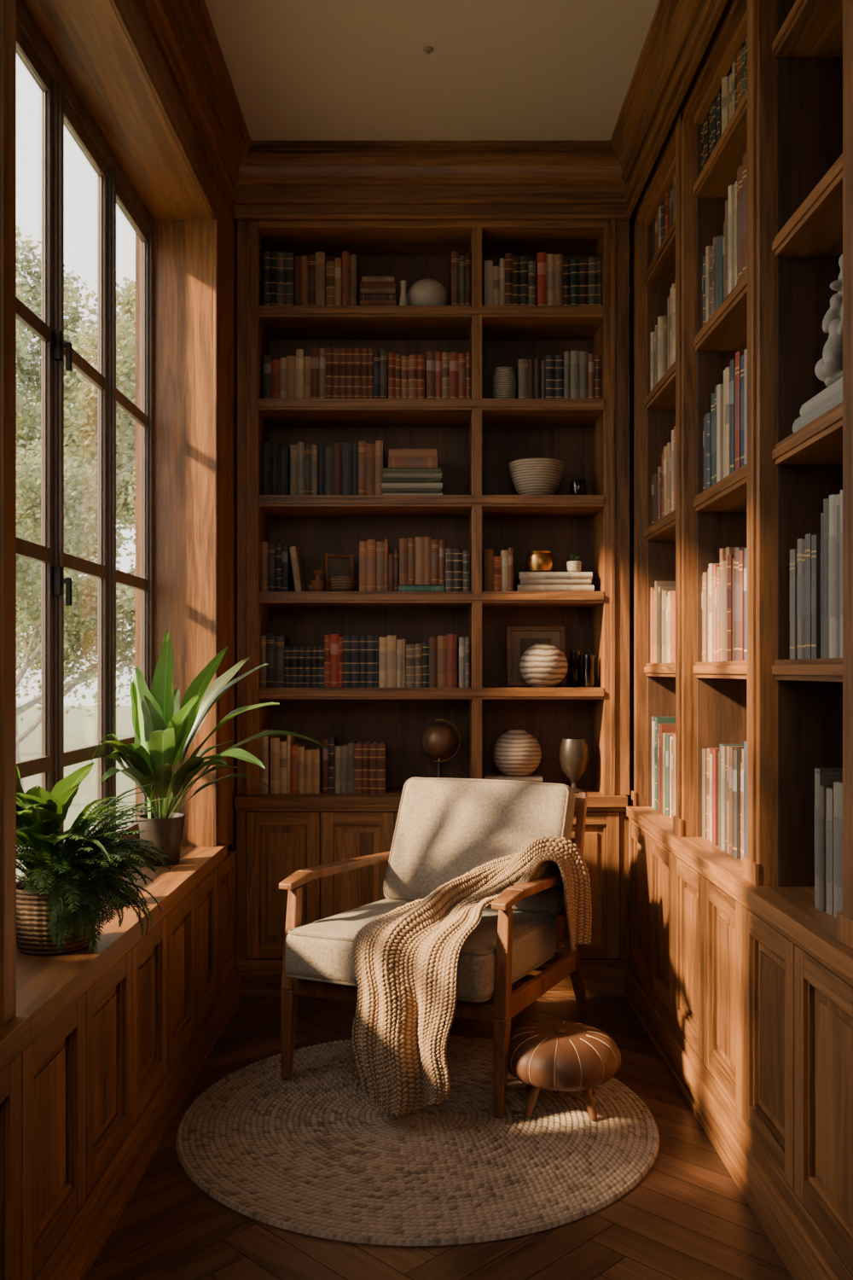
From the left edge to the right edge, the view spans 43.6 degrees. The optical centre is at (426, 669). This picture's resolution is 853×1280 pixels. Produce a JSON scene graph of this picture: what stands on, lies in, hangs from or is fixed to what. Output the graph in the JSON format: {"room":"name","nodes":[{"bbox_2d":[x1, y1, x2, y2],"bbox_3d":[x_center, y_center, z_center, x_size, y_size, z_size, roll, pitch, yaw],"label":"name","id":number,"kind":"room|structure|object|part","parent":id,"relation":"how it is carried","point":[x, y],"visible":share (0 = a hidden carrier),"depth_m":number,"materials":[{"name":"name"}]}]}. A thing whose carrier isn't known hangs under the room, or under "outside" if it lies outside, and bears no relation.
{"room":"home library","nodes":[
{"label":"home library","id":0,"kind":"room"},
{"bbox_2d":[20,0,237,851],"bbox_3d":[-0.828,-0.350,1.450,0.255,3.060,5.500,0,0,0],"label":"wall","id":1,"kind":"structure","parent":0,"point":[88,39],"depth_m":3.50,"materials":[{"name":"brown wood"}]},
{"bbox_2d":[16,0,153,874],"bbox_3d":[-0.897,-0.448,2.645,0.072,2.056,1.710,0,0,0],"label":"window","id":2,"kind":"structure","parent":1,"relation":"in","point":[61,106],"depth_m":2.92,"materials":[{"name":"clear glass"}]},
{"bbox_2d":[0,0,220,1025],"bbox_3d":[-0.694,-0.485,2.645,0.012,2.131,1.820,0,0,0],"label":"trim","id":3,"kind":"structure","parent":1,"relation":"attached to","point":[122,8],"depth_m":1.76,"materials":[{"name":"brown wood"}]},
{"bbox_2d":[139,0,727,220],"bbox_3d":[0.015,-1.756,1.285,1.440,0.248,5.170,0,0,0],"label":"trim","id":4,"kind":"structure","parent":1,"relation":"attached to","point":[264,180],"depth_m":3.81,"materials":[{"name":"brown wood"}]},
{"bbox_2d":[204,0,658,140],"bbox_3d":[0.083,-1.930,1.450,2.075,0.100,5.500,0,0,0],"label":"ceiling","id":5,"kind":"structure","parent":0,"point":[299,70],"depth_m":3.31,"materials":[{"name":"paint"}]},
{"bbox_2d":[423,46,433,54],"bbox_3d":[0.005,-1.873,3.230,0.032,0.014,0.032,0,0,0],"label":"sprinkler","id":6,"kind":"object","parent":5,"relation":"attached to","point":[427,49],"depth_m":3.22,"materials":[{"name":"brown"}]},
{"bbox_2d":[84,996,793,1279],"bbox_3d":[0.073,1.180,1.450,2.055,0.001,5.500,0,0,0],"label":"floor","id":7,"kind":"structure","parent":0,"point":[591,1259],"depth_m":2.26,"materials":[{"name":"brown wood"}]},
{"bbox_2d":[0,843,243,1279],"bbox_3d":[-0.800,0.880,1.270,0.278,0.600,5.140,0,0,0],"label":"base cabinet","id":8,"kind":"object","parent":7,"relation":"on","point":[102,1049],"visible":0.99,"depth_m":2.26,"materials":[{"name":"brown wood"}]},
{"bbox_2d":[16,878,98,955],"bbox_3d":[-0.778,0.512,2.230,0.178,0.133,0.179,0,0,0],"label":"basket","id":9,"kind":"object","parent":8,"relation":"on","point":[32,936],"depth_m":2.15,"materials":[{"name":"wicker"}]},
{"bbox_2d":[16,762,179,955],"bbox_3d":[-0.696,0.382,2.208,0.345,0.395,0.424,0,0,0],"label":"potted fern","id":10,"kind":"object","parent":8,"relation":"on","point":[58,909],"visible":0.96,"depth_m":2.15,"materials":[{"name":"green plant"}]},
{"bbox_2d":[91,628,326,866],"bbox_3d":[-0.583,0.231,3.085,0.570,0.697,0.654,0,0,0],"label":"potted plant","id":11,"kind":"object","parent":8,"relation":"on","point":[165,730],"visible":0.95,"depth_m":3.13,"materials":[{"name":"green leaf"},{"name":"ceramic"},{"name":"soil"}]},
{"bbox_3d":[-0.795,0.508,3.200,0.140,0.142,0.140,0,0,0],"label":"pot","id":12,"kind":"part","parent":11,"relation":"part of","materials":[{"name":"ceramic"}]},
{"bbox_2d":[175,1035,660,1245],"bbox_3d":[-0.022,1.172,2.800,1.278,0.012,1.278,0,0,0],"label":"round rug","id":13,"kind":"object","parent":7,"relation":"on","point":[310,1153],"visible":0.77,"depth_m":2.59,"materials":[{"name":"wicker"}]},
{"bbox_2d":[507,1020,621,1120],"bbox_3d":[0.360,1.065,2.860,0.320,0.207,0.315,0,0,-13],"label":"footstool","id":14,"kind":"object","parent":13,"relation":"on","point":[561,1056],"visible":0.93,"depth_m":2.76,"materials":[{"name":"brown leather"}]},
{"bbox_2d":[234,220,629,996],"bbox_3d":[0.025,-0.235,4.003,1.430,2.830,0.335,0,0,0],"label":"bookcase","id":15,"kind":"object","parent":7,"relation":"on","point":[480,508],"visible":0.48,"depth_m":3.90,"materials":[{"name":"brown wood"}]},
{"bbox_2d":[307,570,325,591],"bbox_3d":[-0.410,-0.328,3.970,0.068,0.084,0.068,0,0,0],"label":"jug","id":16,"kind":"object","parent":15,"relation":"on","point":[317,584],"visible":0.88,"depth_m":3.95,"materials":[{"name":"ceramic"}]},
{"bbox_2d":[261,727,386,793],"bbox_3d":[-0.383,0.340,4.021,0.461,0.232,0.196,0,0,0],"label":"books","id":17,"kind":"object","parent":15,"relation":"in","point":[290,766],"visible":0.99,"depth_m":3.93,"materials":[{"name":"paper"}]},
{"bbox_2d":[263,250,397,305],"bbox_3d":[-0.355,-1.435,4.023,0.490,0.220,0.198,0,0,0],"label":"books","id":18,"kind":"object","parent":15,"relation":"in","point":[288,280],"visible":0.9,"depth_m":3.93,"materials":[{"name":"paper"}]},
{"bbox_2d":[324,553,354,591],"bbox_3d":[-0.331,-0.363,4.054,0.110,0.155,0.049,0,0,-17],"label":"picture frame","id":19,"kind":"object","parent":15,"relation":"on","point":[334,564],"visible":0.64,"depth_m":4.06,"materials":[{"name":"brown wood"}]},
{"bbox_2d":[329,576,356,591],"bbox_3d":[-0.311,-0.315,3.965,0.100,0.058,0.100,0,0,0],"label":"wicker basket","id":20,"kind":"object","parent":15,"relation":"on","point":[337,583],"visible":0.91,"depth_m":3.92,"materials":[{"name":"brown wicker"}]},
{"bbox_2d":[261,440,442,494],"bbox_3d":[-0.274,-0.741,4.022,0.666,0.209,0.196,0,0,0],"label":"books","id":21,"kind":"object","parent":15,"relation":"in","point":[345,468],"visible":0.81,"depth_m":3.93,"materials":[{"name":"paper"}]},
{"bbox_2d":[261,633,470,687],"bbox_3d":[-0.228,-0.035,4.023,0.776,0.199,0.199,0,0,0],"label":"books","id":22,"kind":"object","parent":15,"relation":"in","point":[344,661],"visible":1,"depth_m":3.93,"materials":[{"name":"paper"}]},
{"bbox_2d":[261,538,470,591],"bbox_3d":[-0.227,-0.384,4.025,0.772,0.198,0.201,0,0,0],"label":"books","id":23,"kind":"object","parent":15,"relation":"in","point":[281,563],"visible":0.91,"depth_m":3.94,"materials":[{"name":"paper"}]},
{"bbox_2d":[263,347,471,398],"bbox_3d":[-0.219,-1.088,4.023,0.763,0.202,0.198,0,0,0],"label":"books","id":24,"kind":"object","parent":15,"relation":"in","point":[329,372],"visible":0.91,"depth_m":3.93,"materials":[{"name":"paper"}]},
{"bbox_2d":[399,280,407,305],"bbox_3d":[-0.085,-1.378,3.930,0.034,0.105,0.034,0,0,0],"label":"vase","id":25,"kind":"object","parent":15,"relation":"on","point":[403,301],"visible":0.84,"depth_m":3.92,"materials":[{"name":"beige ceramic"}]},
{"bbox_2d":[399,536,444,585],"bbox_3d":[-0.018,-0.402,4.022,0.166,0.176,0.196,0,0,0],"label":"books","id":26,"kind":"object","parent":15,"relation":"on","point":[421,562],"visible":0.93,"depth_m":3.93,"materials":[{"name":"paper"}]},
{"bbox_2d":[407,278,448,305],"bbox_3d":[0.003,-1.391,3.990,0.154,0.132,0.154,0,0,0],"label":"round vase","id":27,"kind":"object","parent":15,"relation":"on","point":[424,292],"visible":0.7,"depth_m":3.93,"materials":[{"name":"beige ceramic"}]},
{"bbox_2d":[421,719,460,778],"bbox_3d":[0.048,0.320,4.000,0.132,0.271,0.132,0,0,37],"label":"desk globe","id":28,"kind":"object","parent":15,"relation":"on","point":[439,740],"visible":0.85,"depth_m":3.96,"materials":[{"name":"brown wood"}]},
{"bbox_2d":[450,250,471,305],"bbox_3d":[0.127,-1.434,4.012,0.072,0.218,0.176,0,0,0],"label":"books","id":29,"kind":"object","parent":15,"relation":"in","point":[460,268],"visible":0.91,"depth_m":3.93,"materials":[{"name":"paper"}]},
{"bbox_2d":[482,547,512,591],"bbox_3d":[0.267,-0.368,4.024,0.106,0.165,0.196,0,0,0],"label":"books","id":30,"kind":"object","parent":15,"relation":"in","point":[497,571],"visible":0.88,"depth_m":3.94,"materials":[{"name":"paper"}]},
{"bbox_2d":[492,366,516,398],"bbox_3d":[0.289,-1.052,3.970,0.090,0.130,0.090,0,0,0],"label":"jar","id":31,"kind":"object","parent":15,"relation":"on","point":[503,378],"visible":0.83,"depth_m":3.93,"materials":[{"name":"beige ceramic"}]},
{"bbox_2d":[482,773,542,782],"bbox_3d":[0.322,0.426,4.019,0.217,0.060,0.178,0,0,0],"label":"books","id":32,"kind":"object","parent":15,"relation":"in","point":[538,777],"visible":0.28,"depth_m":3.94,"materials":[{"name":"paper"}]},
{"bbox_2d":[492,729,541,776],"bbox_3d":[0.338,0.311,3.990,0.184,0.169,0.184,0,0,0],"label":"ribbed vase","id":33,"kind":"object","parent":32,"relation":"on","point":[516,753],"visible":1,"depth_m":3.92,"materials":[{"name":"ceramic"}]},
{"bbox_2d":[506,626,566,686],"bbox_3d":[0.422,-0.052,4.105,0.225,0.231,0.050,0,0,0],"label":"picture frame","id":34,"kind":"object","parent":15,"relation":"on","point":[520,639],"visible":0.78,"depth_m":4.11,"materials":[{"name":"brown wood"}]},
{"bbox_2d":[508,458,564,494],"bbox_3d":[0.413,-0.706,4.000,0.208,0.138,0.208,0,0,0],"label":"ribbed bowl","id":35,"kind":"object","parent":15,"relation":"on","point":[529,476],"visible":0.81,"depth_m":3.93,"materials":[{"name":"ceramic"}]},
{"bbox_2d":[482,252,601,305],"bbox_3d":[0.430,-1.431,4.021,0.433,0.212,0.195,0,0,0],"label":"books","id":36,"kind":"object","parent":15,"relation":"in","point":[549,280],"visible":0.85,"depth_m":3.93,"materials":[{"name":"paper"}]},
{"bbox_2d":[519,643,567,686],"bbox_3d":[0.436,-0.017,3.980,0.180,0.162,0.180,0,0,0],"label":"striped vase","id":37,"kind":"object","parent":15,"relation":"on","point":[542,665],"visible":1,"depth_m":3.92,"materials":[{"name":"ceramic"}]},
{"bbox_2d":[513,571,594,591],"bbox_3d":[0.478,-0.324,4.023,0.283,0.076,0.174,0,0,0],"label":"books","id":38,"kind":"object","parent":15,"relation":"in","point":[526,581],"visible":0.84,"depth_m":3.94,"materials":[{"name":"paper"}]},
{"bbox_2d":[525,550,554,571],"bbox_3d":[0.424,-0.401,3.985,0.106,0.078,0.106,0,0,0],"label":"brass bowl","id":39,"kind":"object","parent":38,"relation":"on","point":[539,561],"visible":0.89,"depth_m":3.94,"materials":[{"name":"gold metal"}]},
{"bbox_2d":[566,553,581,571],"bbox_3d":[0.551,-0.398,3.980,0.056,0.072,0.056,0,0,-19],"label":"potted succulent","id":40,"kind":"object","parent":38,"relation":"on","point":[574,565],"visible":0.92,"depth_m":3.96,"materials":[{"name":"white ceramic"}]},
{"bbox_2d":[514,350,601,398],"bbox_3d":[0.492,-1.081,4.021,0.306,0.189,0.195,0,0,0],"label":"books","id":41,"kind":"object","parent":15,"relation":"in","point":[573,374],"visible":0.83,"depth_m":3.93,"materials":[{"name":"paper"}]},
{"bbox_2d":[558,738,589,793],"bbox_3d":[0.549,0.355,3.970,0.112,0.200,0.112,0,0,0],"label":"goblet","id":42,"kind":"object","parent":15,"relation":"on","point":[574,758],"visible":0.91,"depth_m":3.93,"materials":[{"name":"gold metal"}]},
{"bbox_2d":[570,479,587,494],"bbox_3d":[0.564,-0.669,3.960,0.064,0.066,0.064,0,0,0],"label":"glass tumbler","id":43,"kind":"object","parent":15,"relation":"on","point":[577,486],"visible":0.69,"depth_m":3.94,"materials":[{"name":"black"}]},
{"bbox_2d":[570,651,595,686],"bbox_3d":[0.583,-0.003,3.980,0.106,0.135,0.048,0,0,44],"label":"glasses","id":44,"kind":"object","parent":15,"relation":"on","point":[589,660],"visible":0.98,"depth_m":3.98,"materials":[{"name":"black glass"}]},
{"bbox_2d":[279,777,589,1117],"bbox_3d":[0.057,0.777,3.287,0.708,0.817,0.948,0,0,24],"label":"armchair","id":45,"kind":"object","parent":7,"relation":"on","point":[446,829],"visible":0.81,"depth_m":3.29,"materials":[{"name":"beige fabric"}]},
{"bbox_2d":[285,899,556,999],"bbox_3d":[0.005,0.814,3.167,0.616,0.179,0.686,0,0,24],"label":"seat cushion","id":46,"kind":"object","parent":45,"relation":"on","point":[320,962],"depth_m":2.97,"materials":[{"name":"fabric"}]},
{"bbox_2d":[351,835,592,1115],"bbox_3d":[0.165,0.815,3.050,0.729,0.618,0.761,0,0,0],"label":"throw blanket","id":47,"kind":"object","parent":45,"relation":"on","point":[405,958],"visible":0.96,"depth_m":2.78,"materials":[{"name":"fabric"}]},
{"bbox_2d":[384,777,575,917],"bbox_3d":[0.173,0.578,3.522,0.608,0.417,0.264,0,0,24],"label":"cushion","id":48,"kind":"object","parent":45,"relation":"on","point":[446,829],"depth_m":3.49,"materials":[{"name":"fabric"}]},
{"bbox_2d":[623,0,852,1279],"bbox_3d":[0.885,-0.250,1.435,0.350,2.860,5.470,0,0,0],"label":"bookcase","id":49,"kind":"object","parent":7,"relation":"on","point":[741,986],"visible":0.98,"depth_m":2.42,"materials":[{"name":"brown wood"}]},
{"bbox_2d":[650,581,675,663],"bbox_3d":[0.903,-0.168,3.567,0.209,0.290,0.523,0,0,0],"label":"books","id":50,"kind":"object","parent":49,"relation":"in","point":[663,595],"visible":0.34,"depth_m":3.67,"materials":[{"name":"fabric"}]},
{"bbox_2d":[651,283,675,390],"bbox_3d":[0.904,-1.125,3.589,0.206,0.286,0.477,0,0,0],"label":"books","id":51,"kind":"object","parent":49,"relation":"in","point":[663,340],"visible":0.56,"depth_m":3.61,"materials":[{"name":"paper"}]},
{"bbox_2d":[651,715,675,818],"bbox_3d":[0.904,0.328,3.549,0.210,0.323,0.557,0,0,0],"label":"books","id":52,"kind":"object","parent":49,"relation":"in","point":[663,727],"visible":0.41,"depth_m":3.65,"materials":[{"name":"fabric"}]},
{"bbox_2d":[651,425,675,523],"bbox_3d":[0.904,-0.649,3.564,0.211,0.278,0.527,0,0,0],"label":"books","id":53,"kind":"object","parent":49,"relation":"in","point":[664,482],"visible":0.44,"depth_m":3.58,"materials":[{"name":"paper"}]},
{"bbox_2d":[652,174,675,259],"bbox_3d":[0.904,-1.522,3.564,0.210,0.180,0.527,0,0,0],"label":"books","id":54,"kind":"object","parent":49,"relation":"in","point":[666,217],"visible":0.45,"depth_m":3.63,"materials":[{"name":"paper"}]},
{"bbox_2d":[701,32,747,171],"bbox_3d":[0.899,-1.517,2.843,0.202,0.170,0.564,0,0,0],"label":"books","id":55,"kind":"object","parent":49,"relation":"in","point":[735,85],"visible":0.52,"depth_m":2.86,"materials":[{"name":"paper"}]},
{"bbox_2d":[702,546,747,662],"bbox_3d":[0.903,-0.178,2.843,0.207,0.310,0.564,0,0,0],"label":"books","id":56,"kind":"object","parent":49,"relation":"in","point":[724,585],"visible":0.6,"depth_m":2.87,"materials":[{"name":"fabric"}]},
{"bbox_2d":[702,740,747,861],"bbox_3d":[0.901,0.332,2.841,0.205,0.316,0.567,0,0,0],"label":"books","id":57,"kind":"object","parent":49,"relation":"in","point":[724,767],"visible":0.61,"depth_m":2.87,"materials":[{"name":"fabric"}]},
{"bbox_2d":[702,152,747,325],"bbox_3d":[0.905,-1.147,2.864,0.210,0.329,0.522,0,0,0],"label":"books","id":58,"kind":"object","parent":49,"relation":"in","point":[724,262],"visible":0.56,"depth_m":2.82,"materials":[{"name":"paper"}]},
{"bbox_2d":[703,349,747,490],"bbox_3d":[0.903,-0.665,2.843,0.208,0.310,0.564,0,0,0],"label":"books","id":59,"kind":"object","parent":49,"relation":"in","point":[725,427],"visible":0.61,"depth_m":2.85,"materials":[{"name":"paper"}]},
{"bbox_2d":[790,489,843,659],"bbox_3d":[0.901,-0.187,2.165,0.205,0.328,0.409,0,0,0],"label":"books","id":60,"kind":"object","parent":49,"relation":"in","point":[817,564],"visible":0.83,"depth_m":2.21,"materials":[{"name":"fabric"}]},
{"bbox_2d":[792,376,843,432],"bbox_3d":[0.906,-0.543,2.165,0.213,0.064,0.330,0,0,0],"label":"books","id":61,"kind":"object","parent":49,"relation":"in","point":[832,396],"visible":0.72,"depth_m":2.18,"materials":[{"name":"paper"}]},
{"bbox_2d":[814,254,843,386],"bbox_3d":[0.880,-0.712,2.170,0.165,0.278,0.151,0,0,0],"label":"stone statue","id":62,"kind":"object","parent":61,"relation":"on","point":[829,369],"visible":0.55,"depth_m":2.16,"materials":[{"name":"grey stone"}]},
{"bbox_2d":[814,768,843,920],"bbox_3d":[0.903,0.348,2.100,0.207,0.285,0.261,0,0,0],"label":"books","id":63,"kind":"object","parent":49,"relation":"in","point":[829,782],"visible":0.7,"depth_m":2.14,"materials":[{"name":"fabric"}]},
{"bbox_2d":[90,996,789,1279],"bbox_3d":[0.072,1.210,1.450,2.055,0.059,5.500,0,0,0],"label":"subfloor","id":64,"kind":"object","parent":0,"point":[268,997],"visible":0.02,"depth_m":2.25,"materials":[{"name":"brown wood"}]},
{"bbox_2d":[626,210,647,821],"bbox_3d":[0.180,-0.350,4.190,1.760,3.060,0.020,0,0,0],"label":"wall","id":65,"kind":"structure","parent":0,"point":[631,218],"depth_m":4.18,"materials":[{"name":"brown wood"}]},
{"label":"outside","id":66,"kind":"structure","parent":0,"visible":0},
{"bbox_2d":[16,705,135,881],"bbox_3d":[-20.600,1.730,15.000,38.800,0.100,70.000,0,0,0],"label":"ground","id":67,"kind":"structure","parent":66,"point":[80,730],"depth_m":23.73,"materials":[{"name":"white"}]},
{"bbox_2d":[17,393,122,626],"bbox_3d":[-10.654,-3.167,25.294,6.550,9.710,5.545,0,0,-32],"label":"tree","id":68,"kind":"object","parent":67,"relation":"on","point":[95,552],"visible":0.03,"depth_m":25.99,"materials":[{"name":"green plant"}]},
{"bbox_2d":[16,430,135,745],"bbox_3d":[-3.554,-0.546,8.568,3.129,4.460,5.042,0,0,23],"label":"tree","id":69,"kind":"object","parent":67,"relation":"on","point":[80,619],"visible":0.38,"depth_m":9.18,"materials":[{"name":"green plant"}]},
{"bbox_2d":[16,268,135,790],"bbox_3d":[-5.275,-2.110,14.547,7.313,7.603,5.902,0,0,0],"label":"tree","id":70,"kind":"object","parent":67,"relation":"on","point":[80,431],"visible":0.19,"depth_m":12.88,"materials":[{"name":"green plant"}]},
{"bbox_2d":[16,225,135,662],"bbox_3d":[-7.588,-4.343,21.295,9.679,12.081,8.293,0,0,5],"label":"tree","id":71,"kind":"object","parent":67,"relation":"on","point":[27,375],"visible":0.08,"depth_m":20.97,"materials":[{"name":"green plant"}]}
]}

